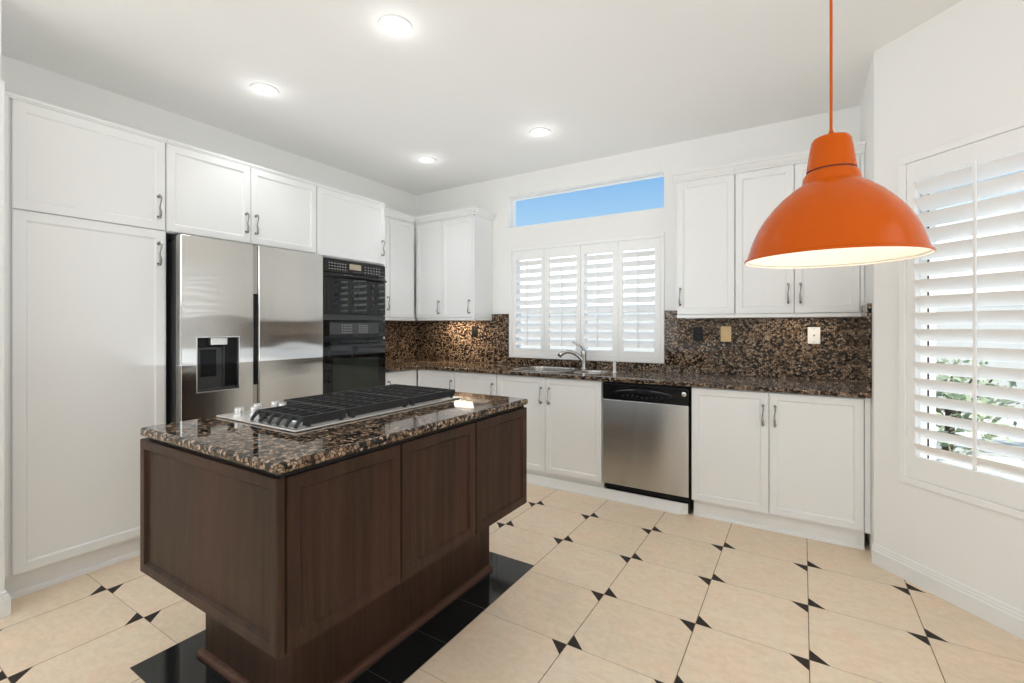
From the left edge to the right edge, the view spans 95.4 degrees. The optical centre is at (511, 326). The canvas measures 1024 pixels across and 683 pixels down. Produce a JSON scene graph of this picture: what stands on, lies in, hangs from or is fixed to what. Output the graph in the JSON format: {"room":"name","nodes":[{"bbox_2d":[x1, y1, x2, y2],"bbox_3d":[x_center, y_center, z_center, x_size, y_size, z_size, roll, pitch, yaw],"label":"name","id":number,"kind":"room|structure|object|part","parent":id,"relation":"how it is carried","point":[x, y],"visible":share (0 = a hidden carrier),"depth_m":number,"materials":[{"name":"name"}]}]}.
{"room":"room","nodes":[
{"label":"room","id":0,"kind":"room"},
{"bbox_2d":[0,0,0,79],"bbox_3d":[-3.671,-0.103,2.856,3.149,2.760,0.162,0,0,32],"label":"wall","id":1,"kind":"structure","parent":0,"point":[0,0],"depth_m":2.09,"materials":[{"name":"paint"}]},
{"bbox_2d":[0,589,10,618],"bbox_3d":[-2.291,1.223,2.007,0.068,0.108,0.176,0,0,32],"label":"baseboard","id":2,"kind":"structure","parent":1,"relation":"attached to","point":[5,599],"depth_m":2.05,"materials":[{"name":"paint"}]},
{"bbox_2d":[1,55,415,369],"bbox_3d":[-2.021,-0.103,3.912,0.150,2.760,3.700,0,0,32],"label":"wall","id":3,"kind":"structure","parent":0,"point":[21,78],"depth_m":3.28,"materials":[{"name":"paint"}]},
{"bbox_2d":[165,139,316,253],"bbox_3d":[-1.970,-0.814,3.250,0.634,0.538,0.978,0,0,32],"label":"upper cabinet","id":4,"kind":"object","parent":3,"relation":"attached to","point":[208,194],"visible":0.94,"depth_m":3.02,"materials":[{"name":"paint"}]},
{"bbox_3d":[-1.871,-0.804,2.896,0.020,0.506,0.482,0,0,32],"label":"door","id":5,"kind":"part","parent":4,"relation":"part of","materials":[{"name":"paint"}]},
{"bbox_3d":[-1.737,-0.680,3.061,0.041,0.139,0.017,0,0,32],"label":"handle","id":6,"kind":"part","parent":4,"relation":"part of","materials":[{"name":"silver metal"}]},
{"bbox_3d":[-1.704,-0.680,3.116,0.041,0.139,0.017,0,0,32],"label":"handle","id":7,"kind":"part","parent":4,"relation":"part of","materials":[{"name":"silver metal"}]},
{"bbox_3d":[-1.612,-0.804,3.311,0.020,0.506,0.489,0,0,32],"label":"door","id":8,"kind":"part","parent":4,"relation":"part of","materials":[{"name":"paint"}]},
{"bbox_2d":[383,208,415,320],"bbox_3d":[-1.292,-0.593,4.618,0.338,1.064,0.700,0,0,32],"label":"upper cabinet","id":9,"kind":"object","parent":3,"relation":"attached to","point":[398,235],"visible":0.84,"depth_m":4.66,"materials":[{"name":"paint"}]},
{"bbox_3d":[-1.292,-0.575,4.411,0.020,0.972,0.342,0,0,32],"label":"door","id":10,"kind":"part","parent":9,"relation":"part of","materials":[{"name":"paint"}]},
{"bbox_3d":[-1.182,-1.095,4.521,0.050,0.059,0.653,0,0,32],"label":"crown moulding","id":11,"kind":"part","parent":9,"relation":"part of","materials":[{"name":"paint"}]},
{"bbox_3d":[-1.111,-0.575,4.702,0.020,0.972,0.330,0,0,32],"label":"door","id":12,"kind":"part","parent":9,"relation":"part of","materials":[{"name":"paint"}]},
{"bbox_2d":[385,321,415,361],"bbox_3d":[-1.343,0.155,4.836,0.022,0.430,1.011,0,0,32],"label":"backsplash","id":13,"kind":"structure","parent":3,"relation":"attached to","point":[400,338],"depth_m":5.04,"materials":[{"name":"stone"}]},
{"bbox_2d":[1,0,961,194],"bbox_3d":[-1.862,-1.583,1.456,8.000,0.200,7.600,0,0,32],"label":"ceiling","id":14,"kind":"structure","parent":0,"point":[465,90],"depth_m":2.66,"materials":[{"name":"paint"}]},
{"bbox_2d":[250,83,278,95],"bbox_3d":[-1.547,-1.481,2.915,0.162,0.011,0.162,0,0,32],"label":"recessed light","id":15,"kind":"object","parent":14,"relation":"in","point":[264,89],"visible":1,"depth_m":2.91,"materials":[{"name":"white"}]},
{"bbox_2d":[378,14,411,36],"bbox_3d":[-0.574,-1.481,2.296,0.162,0.011,0.162,0,0,32],"label":"recessed light","id":16,"kind":"object","parent":14,"relation":"in","point":[394,25],"visible":1,"depth_m":2.29,"materials":[{"name":"paint"}]},
{"bbox_2d":[418,156,435,162],"bbox_3d":[-0.756,-1.481,4.146,0.162,0.011,0.162,0,0,32],"label":"recessed light","id":17,"kind":"object","parent":14,"relation":"in","point":[425,159],"visible":1,"depth_m":4.14,"materials":[{"name":"white"}]},
{"bbox_2d":[529,127,550,136],"bbox_3d":[0.212,-1.481,3.554,0.162,0.011,0.162,0,0,32],"label":"recessed light","id":18,"kind":"object","parent":14,"relation":"in","point":[540,131],"visible":1,"depth_m":3.55,"materials":[{"name":"white"}]},
{"bbox_2d":[744,0,935,268],"bbox_3d":[1.045,-0.851,1.526,0.509,1.264,0.509,0,0,32],"label":"pendant lamp","id":19,"kind":"object","parent":14,"relation":"hanging from","point":[838,217],"visible":1,"depth_m":1.42,"materials":[{"name":"orange metal"}]},
{"bbox_3d":[1.045,-1.042,1.526,0.022,0.842,0.022,0,0,32],"label":"cord","id":20,"kind":"part","parent":19,"relation":"part of","materials":[{"name":"orange plastic"}]},
{"bbox_3d":[1.045,-0.362,1.526,0.509,0.287,0.509,0,0,32],"label":"lamp shade","id":21,"kind":"part","parent":19,"relation":"part of","materials":[{"name":"orange metal"}]},
{"bbox_2d":[0,483,1023,682],"bbox_3d":[-1.885,1.278,1.470,7.944,0.003,7.600,0,0,32],"label":"floor","id":22,"kind":"structure","parent":0,"point":[579,588],"depth_m":2.02,"materials":[{"name":"beige tile"}]},
{"bbox_2d":[0,80,167,599],"bbox_3d":[-2.405,0.097,2.473,0.718,2.360,0.812,0,0,32],"label":"pantry cabinet","id":23,"kind":"object","parent":22,"relation":"on","point":[83,233],"visible":0.98,"depth_m":2.36,"materials":[{"name":"white paint"}]},
{"bbox_3d":[-2.303,0.097,2.014,0.060,2.360,0.142,0,0,32],"label":"panel","id":24,"kind":"part","parent":23,"relation":"part of","materials":[{"name":"paint"}]},
{"bbox_3d":[-2.164,-0.804,2.427,0.020,0.506,0.611,0,0,32],"label":"door","id":25,"kind":"part","parent":23,"relation":"part of","materials":[{"name":"paint"}]},
{"bbox_3d":[-2.164,0.307,2.427,0.020,1.704,0.611,0,0,32],"label":"door","id":26,"kind":"part","parent":23,"relation":"part of","materials":[{"name":"paint"}]},
{"bbox_3d":[-1.997,-0.680,2.644,0.041,0.139,0.017,0,0,32],"label":"handle","id":27,"kind":"part","parent":23,"relation":"part of","materials":[{"name":"silver metal"}]},
{"bbox_3d":[-1.997,-0.413,2.644,0.041,0.139,0.017,0,0,32],"label":"handle","id":28,"kind":"part","parent":23,"relation":"part of","materials":[{"name":"silver metal"}]},
{"bbox_2d":[166,233,322,423],"bbox_3d":[-1.922,0.368,3.227,0.663,1.818,0.933,0,0,32],"label":"refrigerator","id":29,"kind":"object","parent":22,"relation":"on","point":[244,321],"visible":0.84,"depth_m":2.93,"materials":[{"name":"grey metal"}]},
{"bbox_3d":[-1.806,0.326,2.851,0.062,1.713,0.417,0,0,32],"label":"door","id":30,"kind":"part","parent":29,"relation":"part of","materials":[{"name":"silver metal"}]},
{"bbox_3d":[-1.823,0.228,2.857,0.004,0.322,0.239,0,0,32],"label":"recess panel","id":31,"kind":"part","parent":29,"relation":"part of","materials":[{"name":"black plastic"}]},
{"bbox_3d":[-1.803,0.255,2.845,0.042,0.265,0.232,0,0,32],"label":"drip panel","id":32,"kind":"part","parent":29,"relation":"part of","materials":[{"name":"grey plastic"}]},
{"bbox_3d":[-1.550,0.326,3.261,0.062,1.713,0.482,0,0,32],"label":"door","id":33,"kind":"part","parent":29,"relation":"part of","materials":[{"name":"silver metal"}]},
{"bbox_2d":[140,405,526,682],"bbox_3d":[-0.634,0.835,2.012,0.858,0.884,1.308,0,0,32],"label":"kitchen island","id":34,"kind":"object","parent":22,"relation":"on","point":[315,573],"visible":0.95,"depth_m":1.56,"materials":[{"name":"brown wood"}]},
{"bbox_3d":[-0.979,0.645,1.468,0.848,0.478,0.020,0,0,32],"label":"panel","id":35,"kind":"part","parent":34,"relation":"part of","materials":[{"name":"brown wood"}]},
{"bbox_2d":[140,392,527,474],"bbox_3d":[-0.624,0.376,2.001,0.844,0.032,1.320,0,0,32],"label":"island countertop","id":36,"kind":"structure","parent":34,"relation":"on","point":[271,450],"depth_m":1.58,"materials":[{"name":"stone"}]},
{"bbox_2d":[216,384,460,432],"bbox_3d":[-0.715,0.337,2.092,0.523,0.046,0.899,0,0,32],"label":"gas cooktop","id":37,"kind":"object","parent":36,"relation":"in","point":[295,415],"visible":1,"depth_m":1.89,"materials":[{"name":"metal"}]},
{"bbox_3d":[-1.076,0.334,1.837,0.044,0.033,0.044,0,0,36],"label":"knob","id":38,"kind":"part","parent":37,"relation":"part of","materials":[{"name":"metal"}]},
{"bbox_3d":[-1.026,0.334,1.860,0.044,0.033,0.044,0,0,40],"label":"knob","id":39,"kind":"part","parent":37,"relation":"part of","materials":[{"name":"metal"}]},
{"bbox_3d":[-1.054,0.334,1.930,0.044,0.033,0.044,0,0,28],"label":"knob","id":40,"kind":"part","parent":37,"relation":"part of","materials":[{"name":"metal"}]},
{"bbox_3d":[-1.008,0.334,1.984,0.044,0.033,0.044,0,0,42],"label":"knob","id":41,"kind":"part","parent":37,"relation":"part of","materials":[{"name":"metal"}]},
{"bbox_3d":[-0.961,0.334,1.955,0.044,0.033,0.044,0,0,31],"label":"knob","id":42,"kind":"part","parent":37,"relation":"part of","materials":[{"name":"metal"}]},
{"bbox_3d":[-0.501,0.645,1.433,0.020,0.478,0.418,0,0,32],"label":"door","id":43,"kind":"part","parent":34,"relation":"part of","materials":[{"name":"brown wood"}]},
{"bbox_3d":[-0.660,1.263,2.122,0.609,0.026,1.137,0,0,32],"label":"shoe moulding","id":44,"kind":"part","parent":34,"relation":"part of","materials":[{"name":"brown wood"}]},
{"bbox_3d":[-0.275,0.645,1.797,0.020,0.478,0.430,0,0,32],"label":"door","id":45,"kind":"part","parent":34,"relation":"part of","materials":[{"name":"brown wood"}]},
{"bbox_3d":[-0.046,0.645,2.163,0.020,0.478,0.426,0,0,32],"label":"door","id":46,"kind":"part","parent":34,"relation":"part of","materials":[{"name":"brown wood"}]},
{"bbox_2d":[315,183,384,338],"bbox_3d":[-1.531,0.097,3.953,0.634,2.360,0.676,0,0,32],"label":"tall cabinet","id":47,"kind":"object","parent":22,"relation":"on","point":[349,226],"visible":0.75,"depth_m":3.78,"materials":[{"name":"paint"}]},
{"bbox_3d":[-1.302,-0.801,3.809,0.020,0.512,0.668,0,0,32],"label":"door","id":48,"kind":"part","parent":47,"relation":"part of","materials":[{"name":"paint"}]},
{"bbox_2d":[323,321,386,393],"bbox_3d":[-1.472,0.358,3.935,0.597,0.807,0.625,0,0,32],"label":"wall oven","id":49,"kind":"object","parent":47,"relation":"in","point":[353,351],"visible":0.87,"depth_m":3.77,"materials":[{"name":"black glass"}]},
{"bbox_3d":[-1.282,0.023,3.817,0.030,0.132,0.625,0,0,32],"label":"control panel","id":50,"kind":"part","parent":49,"relation":"part of","materials":[{"name":"black glass"}]},
{"bbox_3d":[-1.245,0.149,3.794,0.062,0.024,0.588,0,0,32],"label":"handle","id":51,"kind":"part","parent":49,"relation":"part of","materials":[{"name":"black metal"}]},
{"bbox_2d":[323,257,386,320],"bbox_3d":[-1.470,-0.288,3.934,0.562,0.481,0.631,0,0,32],"label":"microwave oven","id":52,"kind":"object","parent":47,"relation":"in","point":[352,291],"visible":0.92,"depth_m":3.78,"materials":[{"name":"black glass"}]},
{"bbox_3d":[-1.283,-0.259,3.817,0.028,0.323,0.625,0,0,32],"label":"door","id":53,"kind":"part","parent":52,"relation":"part of","materials":[{"name":"black glass"}]},
{"bbox_3d":[-1.284,-0.474,3.818,0.026,0.103,0.625,0,0,32],"label":"control panel","id":54,"kind":"part","parent":52,"relation":"part of","materials":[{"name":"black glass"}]},
{"bbox_3d":[-1.254,-0.396,3.799,0.054,0.034,0.631,0,0,32],"label":"handle","id":55,"kind":"part","parent":52,"relation":"part of","materials":[{"name":"black ceramic"}]},
{"bbox_2d":[385,369,416,385],"bbox_3d":[-1.246,0.840,4.410,0.634,0.875,0.394,0,0,32],"label":"base cabinet","id":56,"kind":"object","parent":22,"relation":"on","point":[405,377],"visible":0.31,"depth_m":4.28,"materials":[{"name":"paint"}]},
{"bbox_2d":[418,369,497,395],"bbox_3d":[-0.364,0.840,4.436,0.905,0.875,0.648,0,0,32],"label":"base cabinet","id":57,"kind":"object","parent":22,"relation":"on","point":[466,382],"visible":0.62,"depth_m":4.16,"materials":[{"name":"paint"}]},
{"bbox_3d":[-0.704,0.785,4.321,0.442,0.748,0.020,0,0,32],"label":"door","id":58,"kind":"part","parent":57,"relation":"part of","materials":[{"name":"paint"}]},
{"bbox_3d":[-0.321,0.785,4.082,0.451,0.748,0.020,0,0,32],"label":"door","id":59,"kind":"part","parent":57,"relation":"part of","materials":[{"name":"paint"}]},
{"bbox_2d":[497,374,604,487],"bbox_3d":[0.420,0.840,3.947,0.938,0.875,0.648,0,0,32],"label":"base cabinet","id":60,"kind":"object","parent":22,"relation":"on","point":[565,416],"visible":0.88,"depth_m":3.64,"materials":[{"name":"paint"}]},
{"bbox_3d":[0.072,0.785,3.837,0.457,0.748,0.020,0,0,32],"label":"door","id":61,"kind":"part","parent":60,"relation":"part of","materials":[{"name":"paint"}]},
{"bbox_3d":[0.469,0.785,3.590,0.469,0.748,0.020,0,0,32],"label":"door","id":62,"kind":"part","parent":60,"relation":"part of","materials":[{"name":"paint"}]},
{"bbox_2d":[527,473,687,513],"bbox_3d":[0.155,1.241,3.800,2.432,0.072,0.042,0,0,32],"label":"board","id":63,"kind":"object","parent":22,"relation":"on","point":[669,506],"visible":0.65,"depth_m":3.43,"materials":[{"name":"paint"}]},
{"bbox_2d":[603,381,691,513],"bbox_3d":[1.087,0.841,3.534,0.612,0.872,0.620,0,0,32],"label":"dishwasher","id":64,"kind":"object","parent":22,"relation":"on","point":[647,428],"visible":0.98,"depth_m":3.26,"materials":[{"name":"silver metal"}]},
{"bbox_3d":[0.935,0.473,3.295,0.605,0.116,0.048,0,0,32],"label":"control panel","id":65,"kind":"part","parent":64,"relation":"part of","materials":[{"name":"black plastic"}]},
{"bbox_3d":[0.963,1.216,3.336,0.594,0.122,0.012,0,0,32],"label":"toe panel","id":66,"kind":"part","parent":64,"relation":"part of","materials":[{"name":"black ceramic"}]},
{"bbox_2d":[692,387,870,549],"bbox_3d":[1.759,0.840,3.113,0.959,0.875,0.648,0,0,32],"label":"base cabinet","id":67,"kind":"object","parent":22,"relation":"on","point":[799,465],"visible":0.95,"depth_m":2.85,"materials":[{"name":"paint"}]},
{"bbox_2d":[385,359,870,397],"bbox_3d":[0.359,0.386,3.773,4.029,0.030,1.008,0,0,32],"label":"countertop","id":68,"kind":"structure","parent":67,"relation":"on","point":[751,383],"depth_m":3.38,"materials":[{"name":"stone"}]},
{"bbox_2d":[513,366,608,373],"bbox_3d":[0.425,0.485,3.961,0.808,0.236,0.456,0,0,32],"label":"sink","id":69,"kind":"object","parent":68,"relation":"in","point":[529,368],"visible":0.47,"depth_m":4.17,"materials":[{"name":"silver metal"}]},
{"bbox_3d":[0.293,0.485,4.043,0.498,0.236,0.456,0,0,32],"label":"bowl","id":70,"kind":"part","parent":69,"relation":"part of","materials":[{"name":"silver metal"}]},
{"bbox_3d":[0.643,0.465,3.771,0.238,0.196,0.308,0,0,32],"label":"bowl","id":71,"kind":"part","parent":69,"relation":"part of","materials":[{"name":"silver metal"}]},
{"bbox_2d":[558,341,586,369],"bbox_3d":[0.521,0.249,4.026,0.257,0.244,0.060,0,0,0],"label":"faucet","id":72,"kind":"object","parent":68,"relation":"on","point":[583,357],"visible":1,"depth_m":4.01,"materials":[{"name":"silver metal"}]},
{"bbox_3d":[0.515,0.257,4.029,0.224,0.108,0.040,0,0,3],"label":"spout","id":73,"kind":"part","parent":72,"relation":"part of","materials":[{"name":"silver metal"}]},
{"bbox_2d":[613,362,616,372],"bbox_3d":[0.828,0.328,3.762,0.036,0.086,0.036,0,0,32],"label":"air gap cap","id":74,"kind":"object","parent":68,"relation":"on","point":[614,363],"visible":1,"depth_m":3.75,"materials":[{"name":"white plastic"}]},
{"bbox_3d":[1.399,0.785,3.010,0.452,0.748,0.020,0,0,32],"label":"door","id":75,"kind":"part","parent":67,"relation":"part of","materials":[{"name":"paint"}]},
{"bbox_3d":[1.552,0.550,2.884,0.017,0.139,0.041,0,0,32],"label":"handle","id":76,"kind":"part","parent":67,"relation":"part of","materials":[{"name":"silver metal"}]},
{"bbox_3d":[1.607,0.550,2.849,0.017,0.139,0.041,0,0,32],"label":"handle","id":77,"kind":"part","parent":67,"relation":"part of","materials":[{"name":"silver metal"}]},
{"bbox_3d":[1.793,0.785,2.764,0.467,0.748,0.020,0,0,32],"label":"door","id":78,"kind":"part","parent":67,"relation":"part of","materials":[{"name":"paint"}]},
{"bbox_2d":[416,106,859,385],"bbox_3d":[0.731,-0.103,4.228,4.187,2.760,0.150,0,0,32],"label":"wall","id":79,"kind":"structure","parent":0,"point":[495,196],"depth_m":4.00,"materials":[{"name":"paint"}]},
{"bbox_2d":[414,207,496,320],"bbox_3d":[-0.591,-0.593,4.751,0.807,1.064,0.358,0,0,32],"label":"upper cabinet","id":80,"kind":"object","parent":79,"relation":"attached to","point":[454,257],"visible":1,"depth_m":4.63,"materials":[{"name":"paint"}]},
{"bbox_3d":[-0.846,-0.575,4.770,0.348,0.972,0.020,0,0,32],"label":"door","id":81,"kind":"part","parent":80,"relation":"part of","materials":[{"name":"paint"}]},
{"bbox_3d":[-0.591,-1.095,4.751,0.807,0.059,0.357,0,0,32],"label":"crown moulding","id":82,"kind":"part","parent":80,"relation":"part of","materials":[{"name":"paint"}]},
{"bbox_3d":[-0.537,-0.575,4.577,0.372,0.972,0.020,0,0,32],"label":"door","id":83,"kind":"part","parent":80,"relation":"part of","materials":[{"name":"paint"}]},
{"bbox_2d":[517,254,645,358],"bbox_3d":[0.668,-0.233,4.309,1.453,1.018,0.050,0,0,32],"label":"window","id":84,"kind":"structure","parent":79,"relation":"in","point":[586,262],"depth_m":4.66,"materials":[{"name":"paint"}]},
{"bbox_2d":[509,233,664,363],"bbox_3d":[0.613,-0.232,4.215,1.504,1.072,0.068,0,0,32],"label":"plantation shutter","id":85,"kind":"object","parent":84,"relation":"attached to","point":[617,326],"visible":0.96,"depth_m":4.15,"materials":[{"name":"paint"}]},
{"bbox_3d":[0.144,-0.229,4.473,0.009,0.819,0.010,0,0,32],"label":"tilt rod","id":86,"kind":"part","parent":85,"relation":"part of","materials":[{"name":"paint"}]},
{"bbox_3d":[0.158,-0.232,4.505,0.353,1.000,0.028,0,0,32],"label":"panel","id":87,"kind":"part","parent":85,"relation":"part of","materials":[{"name":"paint"}]},
{"bbox_3d":[0.453,-0.229,4.281,0.009,0.819,0.010,0,0,32],"label":"tilt rod","id":88,"kind":"part","parent":85,"relation":"part of","materials":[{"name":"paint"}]},
{"bbox_3d":[0.466,-0.232,4.314,0.367,1.000,0.028,0,0,32],"label":"panel","id":89,"kind":"part","parent":85,"relation":"part of","materials":[{"name":"paint"}]},
{"bbox_3d":[0.749,-0.229,4.096,0.009,0.819,0.010,0,0,32],"label":"tilt rod","id":90,"kind":"part","parent":85,"relation":"part of","materials":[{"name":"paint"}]},
{"bbox_3d":[0.766,-0.232,4.126,0.334,1.000,0.028,0,0,32],"label":"panel","id":91,"kind":"part","parent":85,"relation":"part of","materials":[{"name":"paint"}]},
{"bbox_3d":[1.052,-0.229,3.907,0.009,0.819,0.010,0,0,32],"label":"tilt rod","id":92,"kind":"part","parent":85,"relation":"part of","materials":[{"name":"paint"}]},
{"bbox_3d":[1.073,-0.232,3.935,0.354,1.000,0.028,0,0,32],"label":"panel","id":93,"kind":"part","parent":85,"relation":"part of","materials":[{"name":"paint"}]},
{"bbox_2d":[512,174,663,226],"bbox_3d":[0.651,-1.125,4.296,1.512,0.298,0.050,0,0,32],"label":"window","id":94,"kind":"structure","parent":79,"relation":"in","point":[658,175],"depth_m":4.31,"materials":[{"name":"paint"}]},
{"bbox_2d":[416,310,855,380],"bbox_3d":[0.623,0.121,4.195,3.991,0.498,0.019,0,0,32],"label":"backsplash","id":95,"kind":"structure","parent":79,"relation":"attached to","point":[760,347],"depth_m":3.58,"materials":[{"name":"stone"}]},
{"bbox_2d":[472,327,477,336],"bbox_3d":[-0.385,0.057,4.806,0.075,0.108,0.010,0,0,32],"label":"wall plate","id":96,"kind":"object","parent":95,"relation":"attached to","point":[474,329],"visible":1,"depth_m":4.80,"materials":[{"name":"black plastic"}]},
{"bbox_2d":[693,327,702,340],"bbox_3d":[1.458,0.060,3.657,0.072,0.112,0.010,0,0,32],"label":"wall plate","id":97,"kind":"object","parent":95,"relation":"attached to","point":[697,331],"visible":1,"depth_m":3.65,"materials":[{"name":"black plastic"}]},
{"bbox_2d":[721,326,730,341],"bbox_3d":[1.628,0.058,3.548,0.074,0.116,0.015,0,0,32],"label":"wall plate","id":98,"kind":"object","parent":95,"relation":"attached to","point":[725,330],"visible":1,"depth_m":3.55,"materials":[{"name":"brown plastic"}]},
{"bbox_2d":[808,327,819,343],"bbox_3d":[2.106,0.063,3.250,0.074,0.116,0.015,0,0,32],"label":"wall plate","id":99,"kind":"object","parent":95,"relation":"attached to","point":[813,332],"visible":1,"depth_m":3.25,"materials":[{"name":"white plastic"}]},
{"bbox_2d":[672,163,734,317],"bbox_3d":[1.450,-0.593,3.473,0.412,1.064,0.368,0,0,32],"label":"upper cabinet","id":100,"kind":"object","parent":79,"relation":"attached to","point":[705,207],"visible":0.98,"depth_m":3.35,"materials":[{"name":"paint"}]},
{"bbox_3d":[1.366,-1.095,3.338,0.412,0.059,0.050,0,0,32],"label":"crown moulding","id":101,"kind":"part","parent":100,"relation":"part of","materials":[{"name":"paint"}]},
{"bbox_2d":[734,141,865,317],"bbox_3d":[1.933,-0.593,3.172,0.724,1.064,0.368,0,0,32],"label":"upper cabinet","id":102,"kind":"object","parent":79,"relation":"attached to","point":[834,291],"visible":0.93,"depth_m":3.11,"materials":[{"name":"paint"}]},
{"bbox_3d":[1.710,-0.575,3.164,0.348,0.972,0.020,0,0,32],"label":"door","id":103,"kind":"part","parent":102,"relation":"part of","materials":[{"name":"paint"}]},
{"bbox_3d":[1.817,-0.217,3.067,0.017,0.139,0.041,0,0,32],"label":"handle","id":104,"kind":"part","parent":102,"relation":"part of","materials":[{"name":"silver metal"}]},
{"bbox_3d":[1.849,-1.095,3.037,0.724,0.059,0.050,0,0,32],"label":"crown moulding","id":105,"kind":"part","parent":102,"relation":"part of","materials":[{"name":"paint"}]},
{"bbox_3d":[1.875,-0.217,3.031,0.017,0.139,0.041,0,0,32],"label":"handle","id":106,"kind":"part","parent":102,"relation":"part of","materials":[{"name":"silver metal"}]},
{"bbox_3d":[2.008,-0.575,2.979,0.343,0.972,0.020,0,0,32],"label":"door","id":107,"kind":"part","parent":102,"relation":"part of","materials":[{"name":"paint"}]},
{"bbox_2d":[860,54,873,554],"bbox_3d":[2.191,-0.103,2.801,0.100,2.760,0.727,0,0,32],"label":"wall","id":108,"kind":"structure","parent":0,"point":[867,102],"depth_m":2.65,"materials":[{"name":"paint"}]},
{"bbox_2d":[856,303,871,392],"bbox_3d":[2.160,0.121,2.869,0.020,0.498,0.643,0,0,32],"label":"backsplash","id":109,"kind":"structure","parent":108,"relation":"attached to","point":[863,323],"depth_m":2.71,"materials":[{"name":"stone"}]},
{"bbox_2d":[874,0,1023,611],"bbox_3d":[2.208,-0.103,1.767,0.150,2.760,1.580,0,0,-13],"label":"wall","id":110,"kind":"structure","parent":0,"point":[958,74],"depth_m":2.23,"materials":[{"name":"paint"}]},
{"bbox_2d":[920,192,935,459],"bbox_3d":[2.240,-0.033,1.773,0.054,1.578,1.246,0,0,-13],"label":"window","id":111,"kind":"structure","parent":110,"relation":"in","point":[930,426],"depth_m":2.34,"materials":[{"name":"paint"}]},
{"bbox_2d":[872,543,1023,639],"bbox_3d":[2.127,1.223,1.751,0.015,0.108,1.574,0,0,-13],"label":"baseboard","id":112,"kind":"structure","parent":110,"relation":"attached to","point":[998,613],"depth_m":2.15,"materials":[{"name":"paint"}]},
{"bbox_2d":[899,118,1023,519],"bbox_3d":[2.137,-0.031,1.750,0.088,1.644,1.308,0,0,-14],"label":"plantation shutter","id":113,"kind":"object","parent":110,"relation":"attached to","point":[1001,154],"visible":0.96,"depth_m":2.11,"materials":[{"name":"paint"}]},
{"bbox_3d":[2.032,-0.050,2.047,0.010,1.366,0.012,0,0,-13],"label":"tilt rod","id":114,"kind":"part","parent":113,"relation":"part of","materials":[{"name":"paint"}]},
{"label":"outside","id":115,"kind":"structure","parent":0,"visible":0},
{"bbox_2d":[936,412,1023,482],"bbox_3d":[0.000,1.487,0.000,60.000,0.180,60.000,0,0,32],"label":"ground","id":116,"kind":"structure","parent":115,"point":[1013,461],"depth_m":5.16,"materials":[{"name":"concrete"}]},
{"bbox_2d":[521,304,1023,412],"bbox_3d":[4.177,0.457,9.534,21.080,1.880,0.280,0,0,32],"label":"wall","id":117,"kind":"structure","parent":116,"relation":"on","point":[1020,385],"depth_m":7.59,"materials":[{"name":"white paint"}]},
{"bbox_2d":[936,358,1023,454],"bbox_3d":[4.792,0.834,5.148,1.288,1.174,1.286,0,0,32],"label":"shrub","id":118,"kind":"object","parent":116,"relation":"on","point":[952,413],"visible":0.3,"depth_m":4.92,"materials":[{"name":"green plant"}]},
{"bbox_3d":[4.826,0.970,5.123,0.687,0.865,0.719,0,0,32],"label":"stem","id":119,"kind":"part","parent":118,"relation":"part of","materials":[{"name":"green plant"}]}
]}

